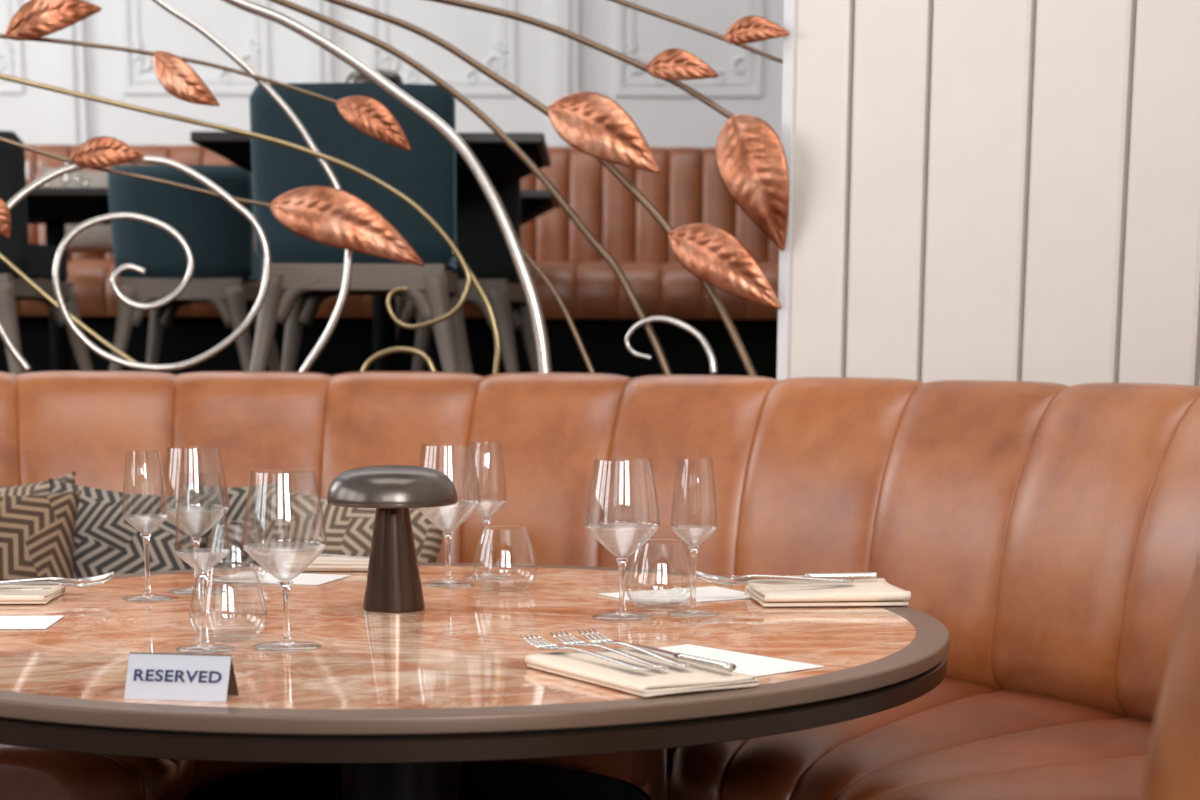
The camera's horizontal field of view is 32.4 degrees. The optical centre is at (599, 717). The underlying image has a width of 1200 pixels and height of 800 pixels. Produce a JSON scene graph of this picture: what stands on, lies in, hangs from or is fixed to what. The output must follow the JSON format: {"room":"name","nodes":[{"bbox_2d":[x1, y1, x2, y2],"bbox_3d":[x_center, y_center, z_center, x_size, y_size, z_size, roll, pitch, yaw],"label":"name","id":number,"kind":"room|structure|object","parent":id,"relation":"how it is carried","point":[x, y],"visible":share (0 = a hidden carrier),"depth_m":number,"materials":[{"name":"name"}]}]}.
{"room":"restaurant","nodes":[
{"label":"restaurant","id":0,"kind":"room"},
{"bbox_2d":[0,0,783,147],"bbox_3d":[-0.539,-2.448,8.906,8.300,3.900,0.200,0,10,0],"label":"wall","id":1,"kind":"structure","parent":0,"point":[33,115],"depth_m":8.74,"materials":[{"name":"white paint"}]},
{"bbox_2d":[56,0,577,146],"bbox_3d":[-0.667,-3.386,8.608,7.425,1.950,0.050,0,10,0],"label":"trim","id":2,"kind":"structure","parent":1,"relation":"attached to","point":[70,58],"depth_m":8.71,"materials":[{"name":"white paint"}]},
{"bbox_2d":[0,0,762,96],"bbox_3d":[-0.680,-3.242,8.653,7.250,1.650,0.015,0,10,0],"label":"trim","id":3,"kind":"structure","parent":1,"relation":"attached to","point":[8,45],"depth_m":8.74,"materials":[{"name":"white paint"}]},
{"bbox_2d":[789,0,1199,385],"bbox_3d":[1.044,-1.336,2.831,0.674,3.900,3.032,-2,11,-12],"label":"paneled wall","id":4,"kind":"structure","parent":0,"point":[1000,190],"depth_m":3.94,"materials":[{"name":"beige paint"}]},
{"bbox_3d":[-0.553,0.620,3.213,8.700,0.100,12.500,0,10,0],"label":"floor","id":5,"kind":"structure","parent":0,"visible":0},
{"bbox_2d":[0,563,949,799],"bbox_3d":[-0.279,0.239,2.913,1.500,0.760,1.500,0,10,0],"label":"dining table","id":6,"kind":"object","parent":5,"relation":"on","point":[399,701],"visible":0.77,"depth_m":2.45,"materials":[{"name":"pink stone"}]},
{"bbox_2d":[0,616,63,628],"bbox_3d":[-0.834,-0.129,2.792,0.190,0.001,0.130,0,10,-4],"label":"menu card","id":7,"kind":"object","parent":6,"relation":"on","point":[6,622],"visible":1,"depth_m":2.80,"materials":[{"name":"white paper"}]},
{"bbox_2d":[0,585,65,603],"bbox_3d":[-0.915,-0.183,3.048,0.225,0.014,0.148,0,10,-3],"label":"napkin","id":8,"kind":"object","parent":6,"relation":"on","point":[44,596],"visible":0.93,"depth_m":3.03,"materials":[{"name":"beige fabric"}]},
{"bbox_2d":[0,588,51,589],"bbox_3d":[-0.913,-0.188,3.004,0.222,0.010,0.016,-1,10,-6],"label":"table knife","id":9,"kind":"object","parent":8,"relation":"on","point":[0,588],"visible":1,"depth_m":3.01,"materials":[{"name":"silver metal"}]},
{"bbox_2d":[0,578,112,587],"bbox_3d":[-0.842,-0.199,3.048,0.238,0.014,0.028,0,10,-1],"label":"fork","id":10,"kind":"object","parent":8,"relation":"on","point":[82,585],"visible":1,"depth_m":3.04,"materials":[{"name":"silver metal"}]},
{"bbox_2d":[0,572,114,582],"bbox_3d":[-0.850,-0.208,3.094,0.238,0.014,0.028,-3,11,-19],"label":"fork","id":11,"kind":"object","parent":8,"relation":"on","point":[90,579],"visible":1,"depth_m":3.11,"materials":[{"name":"silver metal"}]},
{"bbox_2d":[122,450,172,600],"bbox_3d":[-0.671,-0.284,3.044,0.074,0.219,0.074,8,13,38],"label":"champagne flute","id":12,"kind":"object","parent":6,"relation":"on","point":[145,536],"visible":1,"depth_m":3.05,"materials":[{"name":"clear glass"}]},
{"bbox_2d":[122,450,167,517],"bbox_3d":[-0.671,-0.345,3.033,0.066,0.096,0.066,8,13,38],"label":"bowl","id":13,"kind":"object","parent":12,"relation":"on","point":[126,450],"depth_m":3.03,"materials":[{"name":"clear glass"}]},
{"bbox_2d":[123,514,167,533],"bbox_3d":[-0.671,-0.285,3.044,0.065,0.027,0.065,8,13,38],"label":"bowl","id":14,"kind":"object","parent":12,"relation":"on","point":[155,514],"depth_m":3.04,"materials":[{"name":"clear glass"}]},
{"bbox_2d":[124,652,238,701],"bbox_3d":[-0.451,-0.046,2.219,0.113,0.048,0.044,2,10,8],"label":"sign","id":15,"kind":"object","parent":6,"relation":"on","point":[150,676],"visible":1,"depth_m":2.21,"materials":[{"name":"white card"},{"name":"navy ink"}]},
{"bbox_2d":[159,447,229,593],"bbox_3d":[-0.616,-0.301,3.136,0.105,0.219,0.105,5,12,27],"label":"wine glass","id":16,"kind":"object","parent":6,"relation":"on","point":[196,540],"visible":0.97,"depth_m":3.14,"materials":[{"name":"clear glass"}]},
{"bbox_2d":[159,447,229,509],"bbox_3d":[-0.615,-0.363,3.125,0.105,0.093,0.105,5,12,27],"label":"bowl","id":17,"kind":"object","parent":16,"relation":"on","point":[166,447],"depth_m":3.12,"materials":[{"name":"clear glass"}]},
{"bbox_2d":[161,507,228,537],"bbox_3d":[-0.616,-0.296,3.137,0.103,0.045,0.103,5,12,27],"label":"bowl","id":18,"kind":"object","parent":16,"relation":"on","point":[227,509],"depth_m":3.13,"materials":[{"name":"clear glass"}]},
{"bbox_2d":[175,471,235,653],"bbox_3d":[-0.490,-0.193,2.543,0.074,0.219,0.074,0,10,0],"label":"wine glass","id":19,"kind":"object","parent":6,"relation":"on","point":[203,576],"visible":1,"depth_m":2.55,"materials":[{"name":"clear glass"}]},
{"bbox_2d":[175,471,228,552],"bbox_3d":[-0.490,-0.253,2.532,0.066,0.096,0.066,0,10,0],"label":"bowl","id":20,"kind":"object","parent":19,"relation":"on","point":[176,551],"depth_m":2.53,"materials":[{"name":"clear glass"}]},
{"bbox_2d":[176,549,228,571],"bbox_3d":[-0.490,-0.193,2.543,0.065,0.027,0.065,0,10,0],"label":"wine","id":21,"kind":"object","parent":19,"relation":"on","point":[224,555],"depth_m":2.54,"materials":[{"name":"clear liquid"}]},
{"bbox_2d":[189,564,267,641],"bbox_3d":[-0.478,-0.149,2.649,0.100,0.096,0.100,0,10,0],"label":"tumbler","id":22,"kind":"object","parent":6,"relation":"on","point":[219,633],"visible":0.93,"depth_m":2.65,"materials":[{"name":"clear glass"}]},
{"bbox_2d":[204,523,268,585],"bbox_3d":[-0.574,-0.259,3.251,0.100,0.096,0.100,8,13,38],"label":"tumbler","id":23,"kind":"object","parent":6,"relation":"on","point":[245,578],"visible":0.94,"depth_m":3.25,"materials":[{"name":"clear glass"}]},
{"bbox_2d":[207,571,350,584],"bbox_3d":[-0.517,-0.226,3.330,0.190,0.001,0.140,3,11,14],"label":"menu card","id":24,"kind":"object","parent":6,"relation":"on","point":[302,578],"visible":1,"depth_m":3.33,"materials":[{"name":"white paper"}]},
{"bbox_2d":[242,470,326,650],"bbox_3d":[-0.393,-0.197,2.570,0.105,0.219,0.105,0,10,0],"label":"wine glass","id":25,"kind":"object","parent":6,"relation":"on","point":[285,585],"visible":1,"depth_m":2.58,"materials":[{"name":"clear glass"}]},
{"bbox_2d":[242,470,326,545],"bbox_3d":[-0.392,-0.259,2.559,0.105,0.093,0.105,0,10,0],"label":"bowl","id":26,"kind":"object","parent":25,"relation":"on","point":[310,470],"depth_m":2.56,"materials":[{"name":"clear glass"}]},
{"bbox_2d":[243,544,325,581],"bbox_3d":[-0.393,-0.192,2.571,0.103,0.045,0.103,0,10,0],"label":"wine","id":27,"kind":"object","parent":25,"relation":"on","point":[324,546],"depth_m":2.56,"materials":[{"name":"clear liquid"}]},
{"bbox_2d":[282,555,368,570],"bbox_3d":[-0.427,-0.263,3.498,0.209,0.015,0.136,0,10,-3],"label":"napkin","id":28,"kind":"object","parent":6,"relation":"on","point":[295,562],"visible":0.62,"depth_m":3.44,"materials":[{"name":"beige fabric"}]},
{"bbox_2d":[243,548,368,558],"bbox_3d":[-0.487,-0.278,3.495,0.238,0.014,0.028,2,10,8],"label":"fork","id":29,"kind":"object","parent":28,"relation":"on","point":[254,552],"visible":0.8,"depth_m":3.50,"materials":[{"name":"silver metal"}]},
{"bbox_2d":[327,465,457,612],"bbox_3d":[-0.296,-0.257,2.945,0.185,0.205,0.185,0,10,0],"label":"table lamp","id":30,"kind":"object","parent":6,"relation":"on","point":[393,581],"visible":1,"depth_m":2.92,"materials":[{"name":"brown metal"}]},
{"bbox_2d":[418,444,480,586],"bbox_3d":[-0.240,-0.319,3.247,0.105,0.219,0.105,-8,13,-39],"label":"wine glass","id":31,"kind":"object","parent":6,"relation":"on","point":[447,535],"visible":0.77,"depth_m":3.25,"materials":[{"name":"clear glass"}]},
{"bbox_2d":[418,503,479,531],"bbox_3d":[-0.240,-0.315,3.248,0.103,0.045,0.103,-8,13,-39],"label":"bowl","id":32,"kind":"object","parent":31,"relation":"on","point":[478,505],"depth_m":3.24,"materials":[{"name":"clear glass"}]},
{"bbox_2d":[419,444,480,503],"bbox_3d":[-0.240,-0.382,3.236,0.105,0.093,0.105,-8,13,-39],"label":"bowl","id":33,"kind":"object","parent":31,"relation":"on","point":[423,444],"depth_m":3.23,"materials":[{"name":"clear glass"}]},
{"bbox_2d":[464,441,508,578],"bbox_3d":[-0.185,-0.338,3.350,0.074,0.219,0.074,-2,11,-11],"label":"champagne flute","id":34,"kind":"object","parent":6,"relation":"on","point":[486,520],"visible":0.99,"depth_m":3.35,"materials":[{"name":"clear glass"}]},
{"bbox_2d":[466,441,506,502],"bbox_3d":[-0.184,-0.398,3.339,0.066,0.096,0.066,-2,11,-11],"label":"bowl","id":35,"kind":"object","parent":34,"relation":"on","point":[472,441],"depth_m":3.34,"materials":[{"name":"clear glass"}]},
{"bbox_2d":[467,500,505,515],"bbox_3d":[-0.185,-0.338,3.350,0.065,0.027,0.065,-2,11,-11],"label":"bowl","id":36,"kind":"object","parent":34,"relation":"on","point":[470,500],"depth_m":3.34,"materials":[{"name":"clear glass"}]},
{"bbox_2d":[473,527,536,591],"bbox_3d":[-0.147,-0.246,3.188,0.100,0.096,0.100,-4,11,-23],"label":"tumbler","id":37,"kind":"object","parent":6,"relation":"on","point":[492,590],"visible":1,"depth_m":3.19,"materials":[{"name":"clear glass"}]},
{"bbox_2d":[585,458,659,619],"bbox_3d":[0.031,-0.249,2.867,0.105,0.219,0.105,-3,11,-17],"label":"wine glass","id":38,"kind":"object","parent":6,"relation":"on","point":[622,562],"visible":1,"depth_m":2.87,"materials":[{"name":"clear glass"}]},
{"bbox_2d":[585,458,659,526],"bbox_3d":[0.032,-0.311,2.855,0.105,0.093,0.105,-3,11,-17],"label":"bowl","id":39,"kind":"object","parent":38,"relation":"on","point":[598,458],"depth_m":2.85,"materials":[{"name":"clear glass"}]},
{"bbox_2d":[586,524,658,557],"bbox_3d":[0.031,-0.244,2.867,0.103,0.045,0.103,-3,11,-17],"label":"wine","id":40,"kind":"object","parent":38,"relation":"on","point":[657,527],"depth_m":2.86,"materials":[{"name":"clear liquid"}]},
{"bbox_2d":[525,647,760,696],"bbox_3d":[0.046,-0.055,2.364,0.158,0.015,0.260,-6,12,-32],"label":"napkin","id":41,"kind":"object","parent":6,"relation":"on","point":[674,679],"visible":0.87,"depth_m":2.32,"materials":[{"name":"beige fabric"}]},
{"bbox_2d":[521,634,651,670],"bbox_3d":[-0.016,-0.076,2.391,0.028,0.014,0.238,-7,13,-35],"label":"fork","id":42,"kind":"object","parent":41,"relation":"on","point":[541,645],"visible":1,"depth_m":2.41,"materials":[{"name":"silver metal"}]},
{"bbox_2d":[550,631,668,667],"bbox_3d":[0.011,-0.080,2.414,0.028,0.014,0.238,-6,12,-31],"label":"fork","id":43,"kind":"object","parent":41,"relation":"on","point":[579,643],"visible":1,"depth_m":2.43,"materials":[{"name":"silver metal"}]},
{"bbox_2d":[578,629,690,666],"bbox_3d":[0.041,-0.083,2.430,0.028,0.014,0.238,-5,12,-29],"label":"fork","id":44,"kind":"object","parent":41,"relation":"on","point":[598,640],"visible":1,"depth_m":2.45,"materials":[{"name":"silver metal"}]},
{"bbox_2d":[627,643,735,671],"bbox_3d":[0.091,-0.073,2.396,0.016,0.010,0.222,-6,12,-30],"label":"table knife","id":45,"kind":"object","parent":41,"relation":"on","point":[730,667],"visible":0.9,"depth_m":2.35,"materials":[{"name":"silver metal"}]},
{"bbox_2d":[626,541,690,609],"bbox_3d":[0.087,-0.207,2.979,0.100,0.096,0.100,-8,13,-39],"label":"tumbler","id":46,"kind":"object","parent":6,"relation":"on","point":[644,602],"visible":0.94,"depth_m":2.98,"materials":[{"name":"clear glass"}]},
{"bbox_2d":[599,586,749,604],"bbox_3d":[0.126,-0.186,3.127,0.210,0.001,0.150,-6,12,-29],"label":"menu card","id":47,"kind":"object","parent":6,"relation":"on","point":[711,593],"visible":0.79,"depth_m":3.12,"materials":[{"name":"white paper"}]},
{"bbox_2d":[667,457,718,616],"bbox_3d":[0.132,-0.255,2.899,0.074,0.219,0.074,-5,12,-28],"label":"wine glass","id":48,"kind":"object","parent":6,"relation":"on","point":[693,549],"visible":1,"depth_m":2.90,"materials":[{"name":"clear glass"}]},
{"bbox_2d":[671,526,716,545],"bbox_3d":[0.132,-0.255,2.899,0.065,0.027,0.065,-5,12,-28],"label":"bowl","id":49,"kind":"object","parent":48,"relation":"on","point":[672,526],"depth_m":2.89,"materials":[{"name":"clear glass"}]},
{"bbox_2d":[671,457,717,528],"bbox_3d":[0.133,-0.315,2.888,0.066,0.096,0.066,-5,12,-28],"label":"bowl","id":50,"kind":"object","parent":48,"relation":"on","point":[685,457],"depth_m":2.89,"materials":[{"name":"clear glass"}]},
{"bbox_2d":[652,644,823,676],"bbox_3d":[0.132,-0.068,2.482,0.150,0.001,0.233,-9,14,-40],"label":"menu card","id":51,"kind":"object","parent":6,"relation":"on","point":[749,664],"visible":0.43,"depth_m":2.48,"materials":[{"name":"white paper"}]},
{"bbox_2d":[745,578,910,606],"bbox_3d":[0.337,-0.188,3.077,0.218,0.024,0.175,-1,10,-6],"label":"napkin","id":52,"kind":"object","parent":6,"relation":"on","point":[875,591],"visible":0.99,"depth_m":3.01,"materials":[{"name":"beige fabric"}]},
{"bbox_2d":[696,571,853,580],"bbox_3d":[0.260,-0.212,3.085,0.238,0.014,0.028,0,10,1],"label":"fork","id":53,"kind":"object","parent":52,"relation":"on","point":[724,578],"visible":0.95,"depth_m":3.08,"materials":[{"name":"silver metal"}]},
{"bbox_2d":[698,577,852,585],"bbox_3d":[0.260,-0.202,3.034,0.238,0.014,0.028,-3,11,-16],"label":"fork","id":54,"kind":"object","parent":52,"relation":"on","point":[706,580],"visible":1,"depth_m":3.03,"materials":[{"name":"silver metal"}]},
{"bbox_2d":[735,572,876,577],"bbox_3d":[0.309,-0.216,3.131,0.222,0.010,0.016,0,10,-2],"label":"table knife","id":55,"kind":"object","parent":52,"relation":"on","point":[861,574],"visible":0.91,"depth_m":3.13,"materials":[{"name":"silver metal"}]},
{"bbox_2d":[0,371,1199,799],"bbox_3d":[-0.581,-0.060,3.674,3.647,1.074,2.038,0,10,0],"label":"banquette","id":56,"kind":"object","parent":5,"relation":"on","point":[1052,530],"visible":0.5,"depth_m":3.81,"materials":[{"name":"brown leather"}]},
{"bbox_2d":[0,472,74,495],"bbox_3d":[-1.169,-0.345,4.241,0.209,0.322,0.187,-5,12,-28],"label":"cushion","id":57,"kind":"object","parent":56,"relation":"on","point":[39,488],"visible":0.08,"depth_m":4.19,"materials":[{"name":"beige fabric"}]},
{"bbox_2d":[0,490,81,582],"bbox_3d":[-1.177,-0.290,3.956,0.370,0.310,0.173,-3,11,-16],"label":"cushion","id":58,"kind":"object","parent":56,"relation":"on","point":[37,532],"visible":0.62,"depth_m":3.93,"materials":[{"name":"brown fabric"}]},
{"bbox_2d":[48,478,218,577],"bbox_3d":[-0.949,-0.324,4.135,0.353,0.308,0.177,1,10,4],"label":"cushion","id":59,"kind":"object","parent":56,"relation":"on","point":[104,542],"visible":0.42,"depth_m":4.08,"materials":[{"name":"grey fabric"}]},
{"bbox_2d":[183,479,288,568],"bbox_3d":[-0.748,-0.341,4.269,0.217,0.304,0.165,-2,10,-10],"label":"cushion","id":60,"kind":"object","parent":56,"relation":"on","point":[219,541],"visible":0.27,"depth_m":4.20,"materials":[{"name":"grey fabric"}]},
{"bbox_2d":[256,484,454,565],"bbox_3d":[-0.505,-0.313,4.117,0.427,0.298,0.166,2,10,7],"label":"cushion","id":61,"kind":"object","parent":56,"relation":"on","point":[292,521],"visible":0.3,"depth_m":4.07,"materials":[{"name":"beige fabric"}]},
{"bbox_2d":[1140,553,1199,799],"bbox_3d":[0.674,0.313,1.500,0.601,1.134,0.560,-1,10,-6],"label":"armchair","id":62,"kind":"object","parent":5,"relation":"on","point":[1172,766],"visible":1,"depth_m":1.38,"materials":[{"name":"brown leather"}]},
{"bbox_3d":[-0.547,-0.620,7.043,8.300,0.970,4.120,0,10,0],"label":"floor","id":63,"kind":"structure","parent":0,"visible":0},
{"bbox_2d":[0,131,92,374],"bbox_3d":[-2.019,-1.458,6.678,0.555,0.805,0.619,2,10,8],"label":"dining chair","id":64,"kind":"object","parent":63,"relation":"on","point":[35,261],"visible":0.78,"depth_m":6.42,"materials":[{"name":"black fabric"}]},
{"bbox_2d":[27,187,110,370],"bbox_3d":[-1.973,-1.554,7.505,1.100,0.690,0.600,0,10,0],"label":"dining table","id":65,"kind":"object","parent":63,"relation":"on","point":[54,207],"visible":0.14,"depth_m":7.26,"materials":[{"name":"brown wood"}]},
{"bbox_2d":[107,165,280,371],"bbox_3d":[-1.378,-1.484,7.032,0.505,0.735,0.619,0,10,0],"label":"dining chair","id":66,"kind":"object","parent":63,"relation":"on","point":[220,239],"visible":0.73,"depth_m":6.76,"materials":[{"name":"teal fabric"}]},
{"bbox_2d":[249,83,472,373],"bbox_3d":[-0.649,-1.282,5.675,0.585,0.830,0.619,0,10,0],"label":"dining chair","id":67,"kind":"object","parent":63,"relation":"on","point":[305,272],"visible":0.73,"depth_m":5.40,"materials":[{"name":"teal fabric"}]},
{"bbox_2d":[190,131,550,370],"bbox_3d":[-0.659,-1.356,6.279,1.000,0.750,0.800,0,10,0],"label":"dining table","id":68,"kind":"object","parent":63,"relation":"on","point":[503,167],"visible":0.16,"depth_m":5.92,"materials":[{"name":"brown wood"}]},
{"bbox_2d":[345,68,402,83],"bbox_3d":[-0.647,-1.766,5.920,0.166,0.184,0.166,0,10,0],"label":"table lamp","id":69,"kind":"object","parent":68,"relation":"on","point":[355,76],"visible":0.36,"depth_m":5.85,"materials":[{"name":"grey metal"}]},
{"bbox_2d":[0,144,778,378],"bbox_3d":[-0.876,-1.824,8.268,5.032,0.957,0.699,0,10,0],"label":"banquette","id":70,"kind":"object","parent":63,"relation":"on","point":[688,188],"visible":0.17,"depth_m":8.07,"materials":[{"name":"brown leather"},{"name":"black paint"}]},
{"bbox_2d":[42,166,112,252],"bbox_3d":[-2.011,-2.010,8.194,0.400,0.352,0.158,-1,10,-6],"label":"cushion","id":71,"kind":"object","parent":70,"relation":"on","point":[96,238],"visible":0.21,"depth_m":8.14,"materials":[{"name":"grey fabric"}]},
{"bbox_2d":[395,179,537,372],"bbox_3d":[-0.466,-1.485,6.978,0.495,0.765,0.619,1,10,7],"label":"dining chair","id":72,"kind":"object","parent":63,"relation":"on","point":[480,240],"visible":0.32,"depth_m":6.71,"materials":[{"name":"black fabric"}]},
{"bbox_2d":[426,190,559,371],"bbox_3d":[-0.613,-1.578,7.641,0.920,0.700,0.560,0,10,0],"label":"dining table","id":73,"kind":"object","parent":63,"relation":"on","point":[534,203],"visible":0.02,"depth_m":7.44,"materials":[{"name":"brown wood"}]},
{"bbox_3d":[-1.076,-0.060,3.911,2.930,0.985,1.844,0,10,0],"label":"wall","id":74,"kind":"structure","parent":0,"visible":0},
{"bbox_2d":[0,0,789,375],"bbox_3d":[-0.977,-1.649,4.186,2.688,2.054,0.625,-1,10,-8],"label":"screen","id":75,"kind":"object","parent":74,"relation":"on","point":[750,157],"visible":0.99,"depth_m":4.49,"materials":[{"name":"silver metal"}]},
{"bbox_3d":[0.922,-1.326,2.773,1.027,3.900,2.981,0,10,0],"label":"wall","id":76,"kind":"structure","parent":0,"visible":0},
{"bbox_2d":[777,0,796,379],"bbox_3d":[0.422,-1.589,4.208,0.025,3.900,0.142,7,12,33],"label":"trim","id":77,"kind":"structure","parent":76,"relation":"attached to","point":[790,6],"depth_m":4.23,"materials":[{"name":"white paint"}]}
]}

